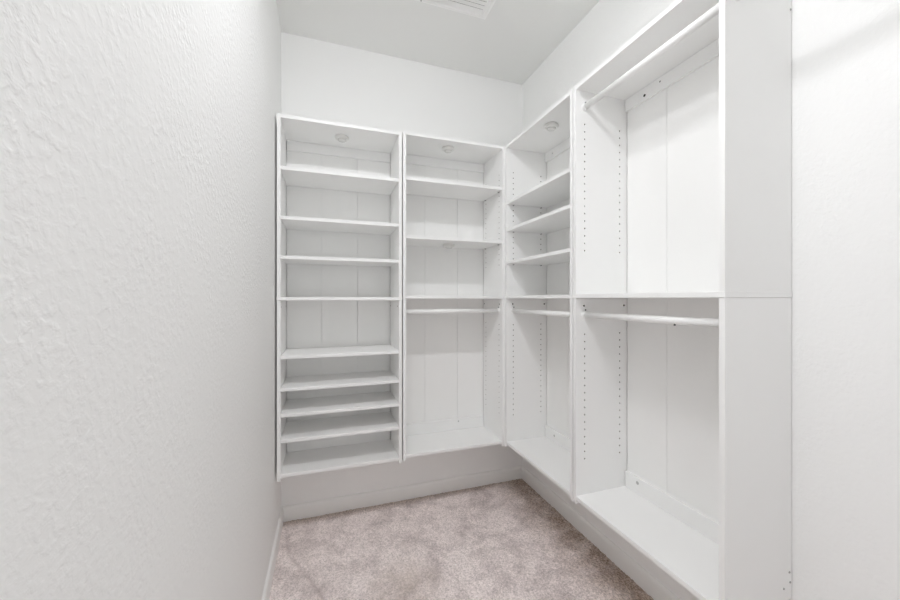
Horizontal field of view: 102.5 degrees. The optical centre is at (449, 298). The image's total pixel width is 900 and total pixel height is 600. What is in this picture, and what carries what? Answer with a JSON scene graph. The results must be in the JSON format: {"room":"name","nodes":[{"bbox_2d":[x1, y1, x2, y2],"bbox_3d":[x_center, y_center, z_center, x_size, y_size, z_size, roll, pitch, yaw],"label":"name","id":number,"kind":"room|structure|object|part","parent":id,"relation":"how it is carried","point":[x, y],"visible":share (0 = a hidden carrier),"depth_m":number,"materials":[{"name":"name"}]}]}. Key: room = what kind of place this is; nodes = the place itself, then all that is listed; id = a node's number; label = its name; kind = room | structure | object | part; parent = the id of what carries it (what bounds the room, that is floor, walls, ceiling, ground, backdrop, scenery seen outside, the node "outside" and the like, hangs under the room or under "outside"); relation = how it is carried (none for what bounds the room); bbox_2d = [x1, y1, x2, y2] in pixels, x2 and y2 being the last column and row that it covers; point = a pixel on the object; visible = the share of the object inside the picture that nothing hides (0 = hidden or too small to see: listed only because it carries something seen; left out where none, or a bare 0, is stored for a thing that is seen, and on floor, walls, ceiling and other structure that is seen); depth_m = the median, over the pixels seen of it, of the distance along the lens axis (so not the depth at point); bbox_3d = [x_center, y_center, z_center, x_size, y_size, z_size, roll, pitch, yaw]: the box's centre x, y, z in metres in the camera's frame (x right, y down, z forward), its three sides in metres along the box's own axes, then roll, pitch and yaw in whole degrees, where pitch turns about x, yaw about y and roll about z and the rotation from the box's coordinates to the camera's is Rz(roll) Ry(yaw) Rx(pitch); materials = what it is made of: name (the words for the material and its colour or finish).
{"room":"walk-in closet","nodes":[
{"label":"walk-in closet","id":0,"kind":"room"},
{"bbox_2d":[0,0,280,599],"bbox_3d":[-0.503,-0.124,0.588,0.100,2.739,3.000,0,0,-19],"label":"wall","id":1,"kind":"structure","parent":0,"point":[138,138],"depth_m":0.48,"materials":[{"name":"white paint"}]},
{"bbox_2d":[261,506,282,599],"bbox_3d":[-0.450,1.206,0.606,0.012,0.086,3.000,0,0,-19],"label":"baseboard","id":2,"kind":"structure","parent":1,"relation":"attached to","point":[267,587],"depth_m":1.64,"materials":[{"name":"white paint"}]},
{"bbox_2d":[281,32,521,505],"bbox_3d":[-0.236,-0.124,2.319,1.733,2.739,0.100,0,0,-19],"label":"wall","id":3,"kind":"structure","parent":0,"point":[321,80],"depth_m":2.23,"materials":[{"name":"white paint"}]},
{"bbox_2d":[276,113,401,481],"bbox_3d":[-0.598,-0.006,1.991,0.618,1.796,0.282,0,0,-19],"label":"closet shelving unit","id":4,"kind":"object","parent":3,"relation":"attached to","point":[323,430],"visible":1,"depth_m":2.05,"materials":[{"name":"white laminate"}]},
{"bbox_3d":[-0.881,-0.456,1.894,0.016,0.896,0.281,0,0,-19],"label":"panel","id":5,"kind":"part","parent":4,"relation":"part of","materials":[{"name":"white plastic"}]},
{"bbox_3d":[-0.881,0.451,1.894,0.016,0.882,0.281,0,0,-19],"label":"panel","id":6,"kind":"part","parent":4,"relation":"part of","materials":[{"name":"white plastic"}]},
{"bbox_3d":[-0.640,0.824,2.114,0.576,0.070,0.012,0,0,-19],"label":"mounting rail","id":7,"kind":"part","parent":4,"relation":"part of","materials":[{"name":"white plastic"}]},
{"bbox_3d":[-0.640,-0.858,2.114,0.576,0.054,0.012,0,0,-19],"label":"mounting rail","id":8,"kind":"part","parent":4,"relation":"part of","materials":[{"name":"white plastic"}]},
{"bbox_3d":[-0.643,-0.449,2.122,0.575,0.903,0.004,0,0,-19],"label":"panel","id":9,"kind":"part","parent":4,"relation":"part of","materials":[{"name":"white wood"}]},
{"bbox_3d":[-0.643,0.445,2.122,0.575,0.881,0.004,0,0,-19],"label":"panel","id":10,"kind":"part","parent":4,"relation":"part of","materials":[{"name":"white wood"}]},
{"bbox_3d":[-0.598,0.000,1.991,0.618,0.016,0.282,0,0,-19],"label":"panel","id":11,"kind":"part","parent":4,"relation":"part of","materials":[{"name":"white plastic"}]},
{"bbox_3d":[-0.597,-0.894,1.989,0.583,0.016,0.277,0,0,-19],"label":"panel","id":12,"kind":"part","parent":4,"relation":"part of","materials":[{"name":"white plastic"}]},
{"bbox_2d":[281,412,398,442],"bbox_3d":[-0.597,0.700,1.990,0.581,0.016,0.274,0,0,-19],"label":"shelf","id":13,"kind":"object","parent":4,"relation":"attached to","point":[296,429],"depth_m":1.97,"materials":[{"name":"white wood"}]},
{"bbox_2d":[281,391,398,417],"bbox_3d":[-0.597,0.575,1.990,0.581,0.016,0.274,0,0,-19],"label":"shelf","id":14,"kind":"object","parent":4,"relation":"attached to","point":[333,402],"depth_m":1.97,"materials":[{"name":"white wood"}]},
{"bbox_2d":[281,370,398,391],"bbox_3d":[-0.597,0.447,1.990,0.581,0.016,0.274,0,0,-19],"label":"shelf","id":15,"kind":"object","parent":4,"relation":"attached to","point":[336,378],"depth_m":1.96,"materials":[{"name":"white wood"}]},
{"bbox_2d":[281,345,398,358],"bbox_3d":[-0.597,0.289,1.990,0.581,0.016,0.274,0,0,-19],"label":"shelf","id":16,"kind":"object","parent":4,"relation":"attached to","point":[292,351],"depth_m":1.96,"materials":[{"name":"white wood"}]},
{"bbox_2d":[281,255,398,266],"bbox_3d":[-0.597,-0.203,1.990,0.581,0.016,0.274,0,0,-19],"label":"shelf","id":17,"kind":"object","parent":4,"relation":"attached to","point":[291,261],"depth_m":1.95,"materials":[{"name":"white wood"}]},
{"bbox_2d":[281,216,398,234],"bbox_3d":[-0.597,-0.398,1.990,0.581,0.016,0.274,0,0,-19],"label":"shelf","id":18,"kind":"object","parent":4,"relation":"attached to","point":[302,225],"depth_m":1.95,"materials":[{"name":"white wood"}]},
{"bbox_2d":[281,166,398,194],"bbox_3d":[-0.597,-0.642,1.990,0.581,0.016,0.274,0,0,-19],"label":"shelf","id":19,"kind":"object","parent":4,"relation":"attached to","point":[302,179],"depth_m":1.97,"materials":[{"name":"white wood"}]},
{"bbox_3d":[-0.597,0.867,1.990,0.583,0.016,0.276,0,0,-19],"label":"panel","id":20,"kind":"part","parent":4,"relation":"part of","materials":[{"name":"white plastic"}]},
{"bbox_2d":[335,134,348,141],"bbox_3d":[-0.591,-0.872,1.975,0.071,0.026,0.071,0,0,-19],"label":"puck light","id":21,"kind":"object","parent":4,"relation":"attached to","point":[339,137],"visible":1,"depth_m":1.96,"materials":[{"name":"white plastic"}]},
{"bbox_3d":[-0.314,-0.456,2.089,0.016,0.896,0.281,0,0,-19],"label":"panel","id":22,"kind":"part","parent":4,"relation":"part of","materials":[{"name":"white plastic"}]},
{"bbox_3d":[-0.314,0.451,2.089,0.016,0.882,0.281,0,0,-19],"label":"panel","id":23,"kind":"part","parent":4,"relation":"part of","materials":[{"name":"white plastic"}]},
{"bbox_2d":[282,465,521,521],"bbox_3d":[-0.218,1.206,2.266,1.533,0.086,0.012,0,0,-19],"label":"baseboard","id":24,"kind":"structure","parent":3,"relation":"attached to","point":[310,509],"depth_m":2.22,"materials":[{"name":"white paint"}]},
{"bbox_2d":[402,131,504,460],"bbox_3d":[-0.008,-0.015,2.194,0.619,1.796,0.282,0,0,-19],"label":"closet shelving unit","id":25,"kind":"object","parent":3,"relation":"attached to","point":[453,299],"visible":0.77,"depth_m":2.29,"materials":[{"name":"white laminate"}]},
{"bbox_3d":[-0.292,-0.465,2.096,0.016,0.896,0.281,0,0,-19],"label":"panel","id":26,"kind":"part","parent":25,"relation":"part of","materials":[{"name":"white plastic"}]},
{"bbox_3d":[-0.292,0.442,2.096,0.016,0.882,0.281,0,0,-19],"label":"panel","id":27,"kind":"part","parent":25,"relation":"part of","materials":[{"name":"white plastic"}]},
{"bbox_3d":[-0.053,-0.458,2.325,0.576,0.903,0.004,0,0,-19],"label":"panel","id":28,"kind":"part","parent":25,"relation":"part of","materials":[{"name":"white wood"}]},
{"bbox_3d":[-0.053,0.437,2.325,0.576,0.881,0.004,0,0,-19],"label":"panel","id":29,"kind":"part","parent":25,"relation":"part of","materials":[{"name":"white wood"}]},
{"bbox_3d":[-0.051,0.815,2.317,0.577,0.070,0.012,0,0,-19],"label":"mounting rail","id":30,"kind":"part","parent":25,"relation":"part of","materials":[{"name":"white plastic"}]},
{"bbox_3d":[-0.051,-0.867,2.317,0.577,0.054,0.012,0,0,-19],"label":"mounting rail","id":31,"kind":"part","parent":25,"relation":"part of","materials":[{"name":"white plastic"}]},
{"bbox_2d":[442,146,453,152],"bbox_3d":[-0.011,-0.881,2.143,0.071,0.026,0.071,0,0,-19],"label":"puck light","id":32,"kind":"object","parent":25,"relation":"attached to","point":[447,149],"visible":1,"depth_m":2.12,"materials":[{"name":"white plastic"}]},
{"bbox_2d":[443,243,454,248],"bbox_3d":[-0.007,-0.316,2.187,0.071,0.026,0.071,0,0,-19],"label":"puck light","id":33,"kind":"object","parent":25,"relation":"attached to","point":[447,245],"visible":1,"depth_m":2.16,"materials":[{"name":"white plastic"}]},
{"bbox_3d":[0.023,0.073,2.105,0.577,0.025,0.025,0,0,-19],"label":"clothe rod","id":34,"kind":"part","parent":25,"relation":"part of","materials":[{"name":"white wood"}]},
{"bbox_3d":[-0.008,-0.008,2.194,0.619,0.016,0.282,0,0,-19],"label":"panel","id":35,"kind":"part","parent":25,"relation":"part of","materials":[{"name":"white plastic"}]},
{"bbox_3d":[-0.007,-0.903,2.192,0.584,0.016,0.277,0,0,-19],"label":"panel","id":36,"kind":"part","parent":25,"relation":"part of","materials":[{"name":"white plastic"}]},
{"bbox_2d":[406,235,501,248],"bbox_3d":[-0.008,-0.338,2.192,0.582,0.016,0.274,0,0,-19],"label":"shelf","id":37,"kind":"object","parent":25,"relation":"attached to","point":[412,242],"depth_m":2.16,"materials":[{"name":"white wood"}]},
{"bbox_2d":[406,177,501,200],"bbox_3d":[-0.008,-0.658,2.192,0.582,0.016,0.274,0,0,-19],"label":"shelf","id":38,"kind":"object","parent":25,"relation":"attached to","point":[418,188],"depth_m":2.17,"materials":[{"name":"white wood"}]},
{"bbox_3d":[-0.008,0.859,2.193,0.584,0.016,0.276,0,0,-19],"label":"panel","id":39,"kind":"part","parent":25,"relation":"part of","materials":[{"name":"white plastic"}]},
{"bbox_3d":[0.276,-0.465,2.292,0.016,0.896,0.281,0,0,-19],"label":"panel","id":40,"kind":"part","parent":25,"relation":"part of","materials":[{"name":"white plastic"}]},
{"bbox_3d":[0.276,0.442,2.292,0.016,0.882,0.281,0,0,-19],"label":"panel","id":41,"kind":"part","parent":25,"relation":"part of","materials":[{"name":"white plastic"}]},
{"bbox_2d":[276,0,599,84],"bbox_3d":[0.269,-1.544,0.854,1.733,0.100,3.200,0,0,-19],"label":"ceiling","id":42,"kind":"structure","parent":0,"point":[516,37],"depth_m":2.01,"materials":[{"name":"white paint"}]},
{"bbox_2d":[416,0,495,18],"bbox_3d":[-0.014,-1.487,1.623,0.578,0.014,0.438,0,0,-19],"label":"ceiling vent","id":43,"kind":"object","parent":42,"relation":"in","point":[481,9],"visible":1,"depth_m":1.83,"materials":[{"name":"white metal"}]},
{"bbox_2d":[269,479,653,599],"bbox_3d":[0.387,1.274,0.049,2.233,0.063,4.600,0,0,-19],"label":"floor","id":44,"kind":"structure","parent":0,"point":[502,540],"depth_m":1.76,"materials":[{"name":"carpet"}]},
{"bbox_2d":[522,0,899,599],"bbox_3d":[1.040,-0.124,1.119,0.100,2.739,3.000,0,0,-19],"label":"wall","id":45,"kind":"structure","parent":0,"point":[846,53],"depth_m":0.97,"materials":[{"name":"white paint"}]},
{"bbox_2d":[505,89,572,500],"bbox_3d":[0.563,-0.016,1.912,0.282,1.796,0.625,0,0,-19],"label":"tower","id":46,"kind":"object","parent":45,"relation":"attached to","point":[538,161],"visible":0.56,"depth_m":2.15,"materials":[{"name":"white laminate"}]},
{"bbox_3d":[0.465,-0.466,2.199,0.281,0.896,0.016,0,0,-19],"label":"panel","id":47,"kind":"part","parent":46,"relation":"part of","materials":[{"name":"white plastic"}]},
{"bbox_3d":[0.465,0.441,2.199,0.281,0.882,0.016,0,0,-19],"label":"panel","id":48,"kind":"part","parent":46,"relation":"part of","materials":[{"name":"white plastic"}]},
{"bbox_3d":[0.562,-0.904,1.912,0.277,0.016,0.590,0,0,-19],"label":"panel","id":49,"kind":"part","parent":46,"relation":"part of","materials":[{"name":"white plastic"}]},
{"bbox_2d":[507,248,569,264],"bbox_3d":[0.562,-0.215,1.912,0.274,0.016,0.588,0,0,-19],"label":"shelf","id":50,"kind":"object","parent":46,"relation":"attached to","point":[560,257],"depth_m":1.95,"materials":[{"name":"white wood"}]},
{"bbox_2d":[507,204,569,233],"bbox_3d":[0.562,-0.408,1.912,0.274,0.016,0.588,0,0,-19],"label":"shelf","id":51,"kind":"object","parent":46,"relation":"attached to","point":[557,221],"depth_m":1.97,"materials":[{"name":"white wood"}]},
{"bbox_2d":[507,168,569,207],"bbox_3d":[0.562,-0.568,1.912,0.274,0.016,0.588,0,0,-19],"label":"shelf","id":52,"kind":"object","parent":46,"relation":"attached to","point":[554,192],"depth_m":1.96,"materials":[{"name":"white wood"}]},
{"bbox_3d":[0.562,0.858,1.912,0.276,0.016,0.590,0,0,-19],"label":"panel","id":53,"kind":"part","parent":46,"relation":"part of","materials":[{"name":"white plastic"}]},
{"bbox_3d":[0.563,-0.009,1.912,0.282,0.016,0.625,0,0,-19],"label":"panel","id":54,"kind":"part","parent":46,"relation":"part of","materials":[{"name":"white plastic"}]},
{"bbox_3d":[0.474,0.072,1.882,0.025,0.025,0.583,0,0,-19],"label":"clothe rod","id":55,"kind":"part","parent":46,"relation":"part of","materials":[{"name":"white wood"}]},
{"bbox_2d":[544,122,558,130],"bbox_3d":[0.523,-0.882,1.864,0.071,0.026,0.071,0,0,-19],"label":"puck light","id":56,"kind":"object","parent":46,"relation":"attached to","point":[551,126],"visible":1,"depth_m":1.84,"materials":[{"name":"white plastic"}]},
{"bbox_3d":[0.687,0.814,1.955,0.012,0.070,0.583,0,0,-19],"label":"mounting rail","id":57,"kind":"part","parent":46,"relation":"part of","materials":[{"name":"white wood"}]},
{"bbox_3d":[0.687,-0.868,1.955,0.012,0.054,0.583,0,0,-19],"label":"mounting rail","id":58,"kind":"part","parent":46,"relation":"part of","materials":[{"name":"white laminate"}]},
{"bbox_3d":[0.695,-0.459,1.958,0.004,0.903,0.582,0,0,-19],"label":"panel","id":59,"kind":"part","parent":46,"relation":"part of","materials":[{"name":"white wood"}]},
{"bbox_3d":[0.695,0.436,1.958,0.004,0.881,0.582,0,0,-19],"label":"panel","id":60,"kind":"part","parent":46,"relation":"part of","materials":[{"name":"white wood"}]},
{"bbox_3d":[0.662,-0.466,1.626,0.281,0.896,0.016,0,0,-19],"label":"panel","id":61,"kind":"part","parent":46,"relation":"part of","materials":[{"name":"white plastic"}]},
{"bbox_3d":[0.662,0.441,1.626,0.281,0.882,0.016,0,0,-19],"label":"panel","id":62,"kind":"part","parent":46,"relation":"part of","materials":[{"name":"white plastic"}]},
{"bbox_2d":[522,465,680,599],"bbox_3d":[0.987,1.206,1.101,0.012,0.086,3.000,0,0,-19],"label":"baseboard","id":63,"kind":"structure","parent":45,"relation":"attached to","point":[654,588],"depth_m":1.76,"materials":[{"name":"white paint"}]},
{"bbox_2d":[573,0,791,599],"bbox_3d":[1.006,-0.018,0.625,0.282,1.796,2.088,0,0,-19],"label":"closet hanging unit","id":64,"kind":"object","parent":45,"relation":"attached to","point":[682,137],"visible":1,"depth_m":1.30,"materials":[{"name":"white laminate"}]},
{"bbox_3d":[0.670,-0.468,1.603,0.281,0.896,0.016,0,0,-19],"label":"panel","id":65,"kind":"part","parent":64,"relation":"part of","materials":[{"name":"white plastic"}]},
{"bbox_3d":[0.670,0.439,1.603,0.281,0.882,0.016,0,0,-19],"label":"panel","id":66,"kind":"part","parent":64,"relation":"part of","materials":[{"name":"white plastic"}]},
{"bbox_3d":[0.768,-0.906,1.313,0.277,0.016,0.596,0,0,-19],"label":"panel","id":67,"kind":"part","parent":64,"relation":"part of","materials":[{"name":"white plastic"}]},
{"bbox_3d":[0.768,0.856,1.313,0.276,0.016,0.596,0,0,-19],"label":"panel","id":68,"kind":"part","parent":64,"relation":"part of","materials":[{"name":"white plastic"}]},
{"bbox_3d":[0.680,-0.829,1.283,0.025,0.025,0.589,0,0,-19],"label":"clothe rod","id":69,"kind":"part","parent":64,"relation":"part of","materials":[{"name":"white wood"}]},
{"bbox_3d":[0.680,0.070,1.283,0.025,0.025,0.589,0,0,-19],"label":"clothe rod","id":70,"kind":"part","parent":64,"relation":"part of","materials":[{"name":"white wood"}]},
{"bbox_3d":[0.893,0.812,1.356,0.012,0.070,0.589,0,0,-19],"label":"mounting rail","id":71,"kind":"part","parent":64,"relation":"part of","materials":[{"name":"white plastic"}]},
{"bbox_3d":[0.893,-0.870,1.356,0.012,0.054,0.589,0,0,-19],"label":"mounting rail","id":72,"kind":"part","parent":64,"relation":"part of","materials":[{"name":"white plastic"}]},
{"bbox_3d":[0.901,-0.461,1.359,0.004,0.903,0.588,0,0,-19],"label":"panel","id":73,"kind":"part","parent":64,"relation":"part of","materials":[{"name":"white wood"}]},
{"bbox_3d":[0.901,0.434,1.359,0.004,0.881,0.588,0,0,-19],"label":"panel","id":74,"kind":"part","parent":64,"relation":"part of","materials":[{"name":"white wood"}]},
{"bbox_3d":[0.769,-0.011,1.314,0.282,0.016,0.631,0,0,-19],"label":"panel","id":75,"kind":"part","parent":64,"relation":"part of","materials":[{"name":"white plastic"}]},
{"bbox_3d":[0.869,-0.468,1.024,0.281,0.896,0.016,0,0,-19],"label":"panel","id":76,"kind":"part","parent":64,"relation":"part of","materials":[{"name":"white plastic"}]},
{"bbox_3d":[0.869,0.439,1.024,0.281,0.882,0.016,0,0,-19],"label":"panel","id":77,"kind":"part","parent":64,"relation":"part of","materials":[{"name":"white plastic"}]}
]}

